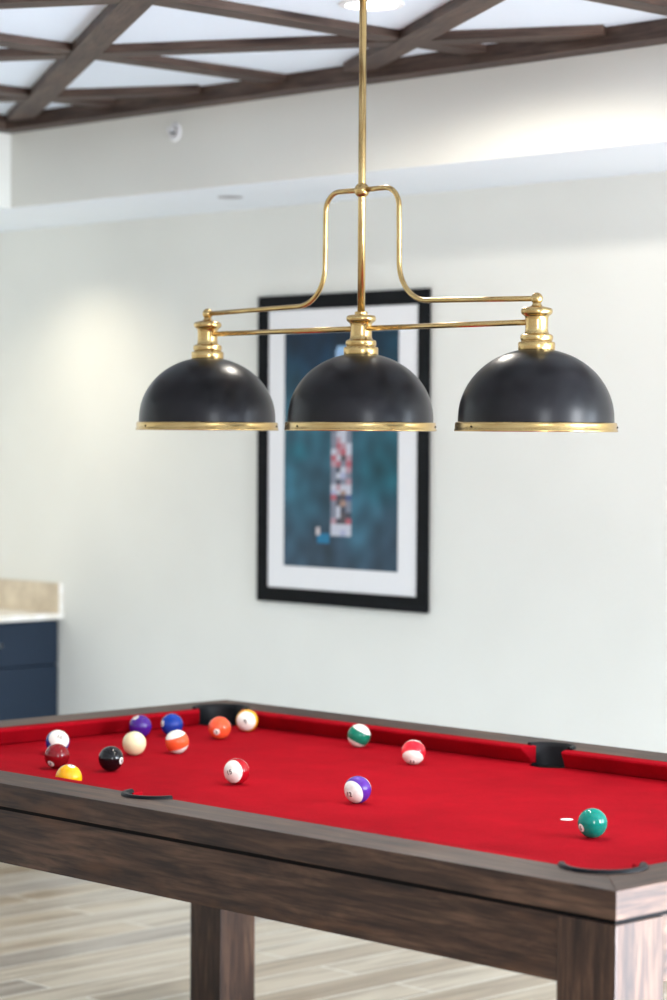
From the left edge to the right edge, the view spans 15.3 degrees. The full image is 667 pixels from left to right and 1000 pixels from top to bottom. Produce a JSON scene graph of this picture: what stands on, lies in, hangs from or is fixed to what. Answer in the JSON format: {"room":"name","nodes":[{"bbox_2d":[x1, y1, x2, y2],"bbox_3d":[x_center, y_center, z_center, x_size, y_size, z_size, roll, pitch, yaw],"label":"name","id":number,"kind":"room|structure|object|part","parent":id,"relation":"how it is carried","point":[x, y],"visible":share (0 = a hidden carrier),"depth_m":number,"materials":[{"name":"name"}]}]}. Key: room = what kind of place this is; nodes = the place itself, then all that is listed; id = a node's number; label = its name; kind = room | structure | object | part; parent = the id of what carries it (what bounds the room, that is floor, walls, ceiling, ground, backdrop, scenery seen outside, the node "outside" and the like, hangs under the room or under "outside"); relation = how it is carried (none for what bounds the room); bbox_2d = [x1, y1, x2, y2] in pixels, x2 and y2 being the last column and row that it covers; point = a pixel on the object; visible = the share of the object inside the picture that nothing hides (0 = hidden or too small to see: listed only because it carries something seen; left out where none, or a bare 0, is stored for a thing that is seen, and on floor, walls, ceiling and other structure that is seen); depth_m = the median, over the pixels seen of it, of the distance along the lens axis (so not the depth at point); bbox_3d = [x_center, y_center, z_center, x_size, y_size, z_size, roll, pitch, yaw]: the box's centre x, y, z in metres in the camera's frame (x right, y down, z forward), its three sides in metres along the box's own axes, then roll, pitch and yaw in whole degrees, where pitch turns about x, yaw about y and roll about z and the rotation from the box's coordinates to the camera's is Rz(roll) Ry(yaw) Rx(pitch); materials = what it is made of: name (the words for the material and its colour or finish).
{"room":"games hall","nodes":[
{"label":"games hall","id":0,"kind":"room"},
{"bbox_2d":[0,172,666,752],"bbox_3d":[1.558,0.018,6.780,0.100,2.740,8.790,-1,2,-44],"label":"wall","id":1,"kind":"structure","parent":0,"point":[546,618],"depth_m":8.17,"materials":[{"name":"beige paint"}]},
{"bbox_2d":[256,288,430,612],"bbox_3d":[0.024,-0.167,8.273,0.016,1.046,0.811,-1,2,-44],"label":"framed picture","id":2,"kind":"object","parent":1,"relation":"attached to","point":[343,517],"visible":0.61,"depth_m":8.27,"materials":[{"name":"black wood"}]},
{"bbox_2d":[284,330,398,571],"bbox_3d":[0.021,-0.167,8.274,0.001,0.792,0.544,-1,2,-44],"label":"artwork","id":3,"kind":"object","parent":2,"relation":"attached to","point":[341,487],"depth_m":8.29},
{"bbox_2d":[0,44,666,231],"bbox_3d":[-1.310,-1.091,3.896,8.000,0.405,8.690,-1,2,-44],"label":"ceiling","id":4,"kind":"structure","parent":0,"point":[597,115],"depth_m":7.47,"materials":[{"name":"beige paint"}]},
{"bbox_2d":[166,122,181,141],"bbox_3d":[-0.517,-1.181,7.960,0.027,0.066,0.066,-1,2,-44],"label":"sprinkler head","id":5,"kind":"object","parent":4,"relation":"attached to","point":[175,125],"visible":1,"depth_m":7.96},
{"bbox_2d":[218,196,242,198],"bbox_3d":[-0.339,-0.994,8.150,0.086,0.004,0.086,-1,2,-44],"label":"ceiling fitting","id":6,"kind":"object","parent":4,"relation":"attached to","point":[224,197],"visible":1,"depth_m":8.14,"materials":[{"name":"grey metal"}]},
{"bbox_2d":[0,862,666,999],"bbox_3d":[-1.324,1.494,4.035,8.100,0.100,8.790,-1,2,-44],"label":"floor","id":7,"kind":"structure","parent":0,"point":[62,937],"depth_m":7.36,"materials":[{"name":"brown wood"}]},
{"bbox_2d":[0,619,57,720],"bbox_3d":[-1.457,0.874,9.401,0.600,0.855,0.640,-1,2,-44],"label":"base cabinet","id":8,"kind":"object","parent":7,"relation":"on","point":[28,649],"visible":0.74,"depth_m":9.30,"materials":[{"name":"blue paint"}]},
{"bbox_3d":[-1.263,0.540,9.194,0.594,0.163,0.020,-1,2,-44],"label":"drawer","id":9,"kind":"part","parent":8,"relation":"part of","materials":[{"name":"blue paint"}]},
{"bbox_3d":[-1.265,0.915,9.203,0.594,0.575,0.020,-1,2,-44],"label":"door","id":10,"kind":"part","parent":8,"relation":"part of","materials":[{"name":"blue paint"}]},
{"bbox_2d":[0,578,63,622],"bbox_3d":[-1.675,0.382,9.187,1.202,0.136,0.648,-1,2,-44],"label":"countertop","id":11,"kind":"structure","parent":8,"relation":"on","point":[20,600],"depth_m":9.44,"materials":[{"name":"white stone"}]},
{"bbox_2d":[0,700,666,999],"bbox_3d":[0.076,0.997,5.382,1.429,0.838,2.547,-1,2,-44],"label":"pool table","id":12,"kind":"object","parent":7,"relation":"on","point":[475,851],"visible":0.98,"depth_m":4.88,"materials":[{"name":"red fabric"}]},
{"bbox_2d":[44,744,69,768],"bbox_3d":[-0.632,0.585,5.676,0.057,0.057,0.057,0,2,-17],"label":"ball","id":13,"kind":"object","parent":12,"relation":"on","point":[56,756],"visible":0.99,"depth_m":5.66,"materials":[{"name":"red plastic"}]},
{"bbox_2d":[46,730,68,747],"bbox_3d":[-0.660,0.578,5.937,0.057,0.057,0.057,0,2,-23],"label":"ball","id":14,"kind":"object","parent":12,"relation":"on","point":[56,736],"visible":0.58,"depth_m":5.92,"materials":[{"name":"white plastic"}]},
{"bbox_2d":[57,734,63,739],"bbox_3d":[-0.651,0.564,5.915,0.015,0.014,0.010,-1,2,-44],"label":"number","id":15,"kind":"object","parent":14,"relation":"on","point":[59,736],"depth_m":5.91,"materials":[{"name":"black"}]},
{"bbox_2d":[55,764,81,780],"bbox_3d":[-0.568,0.595,5.322,0.057,0.057,0.057,0,2,-21],"label":"ball","id":16,"kind":"object","parent":12,"relation":"on","point":[68,771],"visible":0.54,"depth_m":5.30,"materials":[{"name":"yellow plastic"}]},
{"bbox_2d":[0,767,142,794],"bbox_3d":[-0.738,0.600,5.382,0.038,0.041,1.001,-1,2,-44],"label":"cushion","id":17,"kind":"object","parent":12,"relation":"on","point":[2,770],"depth_m":5.17,"materials":[{"name":"red fabric"}]},
{"bbox_2d":[0,709,199,744],"bbox_3d":[-0.714,0.579,6.189,1.034,0.041,0.038,-1,2,-44],"label":"cushion","id":18,"kind":"object","parent":12,"relation":"on","point":[35,733],"depth_m":6.27,"materials":[{"name":"red fabric"}]},
{"bbox_2d":[98,746,123,770],"bbox_3d":[-0.505,0.587,5.637,0.057,0.057,0.057,0,2,-18],"label":"ball","id":19,"kind":"object","parent":12,"relation":"on","point":[110,758],"visible":1,"depth_m":5.62,"materials":[{"name":"black plastic"}]},
{"bbox_3d":[-0.766,0.580,6.244,1.429,0.047,0.119,-1,2,-44],"label":"rail","id":20,"kind":"part","parent":12,"relation":"part of","materials":[{"name":"red fabric"}]},
{"bbox_2d":[122,731,145,754],"bbox_3d":[-0.475,0.580,5.917,0.057,0.057,0.057,0,2,-22],"label":"ball","id":21,"kind":"object","parent":12,"relation":"on","point":[133,743],"visible":1,"depth_m":5.90,"materials":[{"name":"white plastic"}]},
{"bbox_2d":[129,715,151,736],"bbox_3d":[-0.487,0.571,6.261,0.057,0.057,0.057,0,2,-21],"label":"ball","id":22,"kind":"object","parent":12,"relation":"on","point":[141,724],"visible":0.9,"depth_m":6.24,"materials":[{"name":"purple plastic"}]},
{"bbox_2d":[161,714,182,734],"bbox_3d":[-0.410,0.570,6.299,0.058,0.057,0.057,0,2,-23],"label":"ball","id":23,"kind":"object","parent":12,"relation":"on","point":[170,722],"visible":0.91,"depth_m":6.28,"materials":[{"name":"blue plastic"}]},
{"bbox_2d":[165,730,188,753],"bbox_3d":[-0.375,0.580,5.955,0.057,0.058,0.057,0,2,-21],"label":"ball","id":24,"kind":"object","parent":12,"relation":"on","point":[176,741],"visible":1,"depth_m":5.93,"materials":[{"name":"white"}]},
{"bbox_2d":[208,717,230,738],"bbox_3d":[-0.286,0.573,6.239,0.057,0.057,0.057,0,2,-19],"label":"ball","id":25,"kind":"object","parent":12,"relation":"on","point":[219,727],"visible":1,"depth_m":6.22,"materials":[{"name":"orange plastic"}]},
{"bbox_2d":[214,729,219,734],"bbox_3d":[-0.292,0.580,6.214,0.016,0.016,0.004,1,2,13],"label":"number","id":26,"kind":"object","parent":25,"relation":"attached to","point":[216,731],"depth_m":6.21,"materials":[{"name":"black"}]},
{"bbox_3d":[-0.298,0.991,6.706,0.124,0.776,0.124,-1,2,-44],"label":"leg","id":27,"kind":"part","parent":12,"relation":"part of","materials":[{"name":"brown wood"}]},
{"bbox_2d":[224,758,249,783],"bbox_3d":[-0.212,0.594,5.439,0.057,0.057,0.057,0,2,-18],"label":"ball","id":28,"kind":"object","parent":12,"relation":"on","point":[236,770],"visible":1,"depth_m":5.42,"materials":[{"name":"white plastic"}]},
{"bbox_2d":[227,768,232,775],"bbox_3d":[-0.226,0.594,5.415,0.016,0.016,0.002,1,2,31],"label":"number","id":29,"kind":"object","parent":28,"relation":"attached to","point":[229,770],"depth_m":5.41,"materials":[{"name":"black"}]},
{"bbox_2d":[236,709,257,731],"bbox_3d":[-0.223,0.569,6.406,0.057,0.057,0.057,0,2,-24],"label":"ball","id":30,"kind":"object","parent":12,"relation":"on","point":[246,720],"visible":1,"depth_m":6.39,"materials":[{"name":"white plastic"}]},
{"bbox_2d":[242,719,247,724],"bbox_3d":[-0.226,0.570,6.378,0.016,0.016,0.002,1,2,7],"label":"number","id":31,"kind":"object","parent":30,"relation":"attached to","point":[244,721],"depth_m":6.38,"materials":[{"name":"black"}]},
{"bbox_3d":[-0.393,0.617,4.916,0.119,0.047,2.547,-1,2,-44],"label":"rail","id":32,"kind":"part","parent":12,"relation":"part of","materials":[{"name":"brown wood"}]},
{"bbox_2d":[344,776,370,802],"bbox_3d":[0.050,0.603,5.170,0.057,0.057,0.057,0,2,-18],"label":"ball","id":33,"kind":"object","parent":12,"relation":"on","point":[357,789],"visible":1,"depth_m":5.15,"materials":[{"name":"white"}]},
{"bbox_2d":[347,791,352,797],"bbox_3d":[0.034,0.610,5.149,0.016,0.016,0.004,2,2,38],"label":"number","id":34,"kind":"object","parent":33,"relation":"attached to","point":[349,793],"depth_m":5.15,"materials":[{"name":"black"}]},
{"bbox_2d":[347,724,370,746],"bbox_3d":[0.063,0.579,6.097,0.057,0.057,0.057,0,2,-22],"label":"ball","id":35,"kind":"object","parent":12,"relation":"on","point":[358,735],"visible":1,"depth_m":6.08,"materials":[{"name":"white"}]},
{"bbox_2d":[173,798,569,864],"bbox_3d":[0.043,0.626,4.576,0.038,0.041,1.057,-1,2,-44],"label":"cushion","id":36,"kind":"object","parent":12,"relation":"on","point":[316,823],"depth_m":4.53,"materials":[{"name":"red fabric"}]},
{"bbox_2d":[241,709,535,762],"bbox_3d":[0.104,0.584,6.178,0.038,0.041,1.029,-1,2,-44],"label":"cushion","id":37,"kind":"object","parent":12,"relation":"on","point":[488,749],"depth_m":6.10,"materials":[{"name":"red fabric"}]},
{"bbox_2d":[401,740,425,764],"bbox_3d":[0.186,0.588,5.785,0.057,0.057,0.057,0,2,-18],"label":"ball","id":38,"kind":"object","parent":12,"relation":"on","point":[413,752],"visible":1,"depth_m":5.76,"materials":[{"name":"white"}]},
{"bbox_3d":[0.549,0.599,5.828,0.119,0.047,2.547,-1,2,-44],"label":"rail","id":39,"kind":"part","parent":12,"relation":"part of","materials":[{"name":"red fabric"}]},
{"bbox_2d":[577,808,607,837],"bbox_3d":[0.495,0.617,4.742,0.057,0.057,0.057,0,2,-18],"label":"ball","id":40,"kind":"object","parent":12,"relation":"on","point":[592,822],"visible":1,"depth_m":4.72,"materials":[{"name":"green plastic"}]},
{"bbox_2d":[579,824,583,831],"bbox_3d":[0.472,0.624,4.728,0.004,0.016,0.016,-1,2,-30],"label":"number","id":41,"kind":"object","parent":40,"relation":"attached to","point":[581,826],"depth_m":4.73,"materials":[{"name":"black"}]},
{"bbox_3d":[0.450,1.065,4.061,0.124,0.776,0.124,-1,2,-44],"label":"leg","id":42,"kind":"part","parent":12,"relation":"part of","materials":[{"name":"brown wood"}]},
{"bbox_2d":[561,750,666,780],"bbox_3d":[0.885,0.610,5.372,0.038,0.041,1.029,-1,2,-44],"label":"cushion","id":43,"kind":"object","parent":12,"relation":"on","point":[588,762],"depth_m":5.62,"materials":[{"name":"red fabric"}]},
{"bbox_3d":[0.923,0.636,4.500,1.429,0.047,0.119,-1,2,-44],"label":"rail","id":44,"kind":"part","parent":12,"relation":"part of","materials":[{"name":"brown wood"}]},
{"bbox_2d":[632,857,666,867],"bbox_3d":[0.870,0.632,4.555,1.034,0.041,0.038,-1,2,-44],"label":"cushion","id":45,"kind":"object","parent":12,"relation":"on","point":[659,862],"depth_m":4.22,"materials":[{"name":"red fabric"}]},
{"bbox_2d":[0,0,666,114],"bbox_3d":[-1.138,-1.227,3.306,7.430,0.100,7.610,-1,2,-44],"label":"ceiling","id":46,"kind":"structure","parent":0,"point":[63,23],"depth_m":6.60,"materials":[{"name":"white paint"}]},
{"bbox_2d":[0,114,4,129],"bbox_3d":[-2.100,-1.271,7.583,2.644,0.049,0.088,-1,2,-44],"label":"ceiling beam","id":47,"kind":"structure","parent":46,"relation":"attached to","point":[2,117],"depth_m":8.46,"materials":[{"name":"brown wood"}]},
{"bbox_2d":[0,85,114,107],"bbox_3d":[-1.688,-1.271,7.158,2.644,0.022,0.083,-1,2,-44],"label":"ceiling beam","id":48,"kind":"structure","parent":46,"relation":"attached to","point":[5,90],"depth_m":7.95,"materials":[{"name":"brown wood"}]},
{"bbox_2d":[7,0,156,120],"bbox_3d":[-0.421,-1.227,5.850,0.084,0.026,5.288,0,2,-14],"label":"ceiling beam","id":49,"kind":"structure","parent":46,"relation":"attached to","point":[113,20],"depth_m":6.93,"materials":[{"name":"brown wood"}]},
{"bbox_2d":[0,0,196,8],"bbox_3d":[-0.519,-1.234,6.079,4.934,0.024,0.083,1,2,16],"label":"ceiling beam","id":50,"kind":"structure","parent":46,"relation":"attached to","point":[4,4],"depth_m":6.12,"materials":[{"name":"brown wood"}]},
{"bbox_2d":[0,84,200,102],"bbox_3d":[-0.976,-1.285,7.902,1.174,0.024,0.083,1,2,16],"label":"ceiling beam","id":51,"kind":"structure","parent":46,"relation":"attached to","point":[169,90],"depth_m":7.78,"materials":[{"name":"brown wood"}]},
{"bbox_2d":[0,33,285,83],"bbox_3d":[-1.121,-1.252,6.573,2.644,0.022,0.083,-1,2,-44],"label":"ceiling beam","id":52,"kind":"structure","parent":46,"relation":"attached to","point":[6,40],"depth_m":7.16,"materials":[{"name":"brown wood"}]},
{"bbox_2d":[0,25,605,61],"bbox_3d":[-0.748,-1.260,6.990,3.054,0.024,0.083,1,2,16],"label":"ceiling beam","id":53,"kind":"structure","parent":46,"relation":"attached to","point":[579,32],"depth_m":6.77,"materials":[{"name":"brown wood"}]},
{"bbox_2d":[153,0,485,55],"bbox_3d":[-0.555,-1.233,5.989,2.644,0.022,0.083,-1,2,-44],"label":"ceiling beam","id":54,"kind":"structure","parent":46,"relation":"attached to","point":[223,8],"depth_m":6.41,"materials":[{"name":"brown wood"}]},
{"bbox_2d":[0,18,666,133],"bbox_3d":[1.070,-1.217,6.275,0.088,0.049,6.380,-1,2,-44],"label":"ceiling beam","id":55,"kind":"structure","parent":46,"relation":"attached to","point":[652,32],"depth_m":7.26,"materials":[{"name":"brown wood"}]},
{"bbox_2d":[338,0,404,10],"bbox_3d":[0.095,-1.244,6.239,0.168,0.006,0.168,-1,2,-44],"label":"recessed light","id":56,"kind":"object","parent":46,"relation":"in","point":[372,5],"visible":0.84,"depth_m":6.24,"materials":[{"name":"white plastic"}]},
{"bbox_2d":[135,0,617,431],"bbox_3d":[0.061,-0.686,5.340,0.329,1.074,1.332,-1,2,-44],"label":"pendant lamp","id":57,"kind":"object","parent":46,"relation":"hanging from","point":[535,387],"visible":1,"depth_m":5.25,"materials":[{"name":"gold metal"}]},
{"bbox_3d":[-0.290,-0.253,5.712,0.315,0.150,0.315,-1,2,-44],"label":"lamp shade","id":58,"kind":"part","parent":57,"relation":"part of","materials":[{"name":"black metal"}]},
{"bbox_3d":[-0.114,-0.547,5.524,0.011,0.262,0.502,-1,2,-44],"label":"arm","id":59,"kind":"part","parent":57,"relation":"part of","materials":[{"name":"gold metal"}]},
{"bbox_3d":[0.059,-0.241,5.351,0.315,0.150,0.315,-1,2,-44],"label":"lamp shade","id":60,"kind":"part","parent":57,"relation":"part of","materials":[{"name":"black metal"}]},
{"bbox_3d":[0.062,-0.799,5.337,0.016,0.808,0.016,-1,2,-44],"label":"stem","id":61,"kind":"part","parent":57,"relation":"part of","materials":[{"name":"gold metal"}]},
{"bbox_3d":[0.235,-0.536,5.164,0.011,0.262,0.502,-1,2,-44],"label":"arm","id":62,"kind":"part","parent":57,"relation":"part of","materials":[{"name":"gold metal"}]},
{"bbox_3d":[0.407,-0.230,4.992,0.315,0.150,0.315,-1,2,-44],"label":"lamp shade","id":63,"kind":"part","parent":57,"relation":"part of","materials":[{"name":"black metal"}]},
{"bbox_2d":[343,0,504,71],"bbox_3d":[0.700,-1.190,4.728,0.083,0.026,5.192,0,2,-14],"label":"ceiling beam","id":64,"kind":"structure","parent":46,"relation":"attached to","point":[453,13],"depth_m":6.50,"materials":[{"name":"brown wood"}]},
{"bbox_2d":[586,0,666,15],"bbox_3d":[0.011,-1.214,5.404,2.644,0.022,0.083,-1,2,-44],"label":"ceiling beam","id":65,"kind":"structure","parent":46,"relation":"attached to","point":[659,7],"depth_m":6.11,"materials":[{"name":"brown wood"}]}
]}

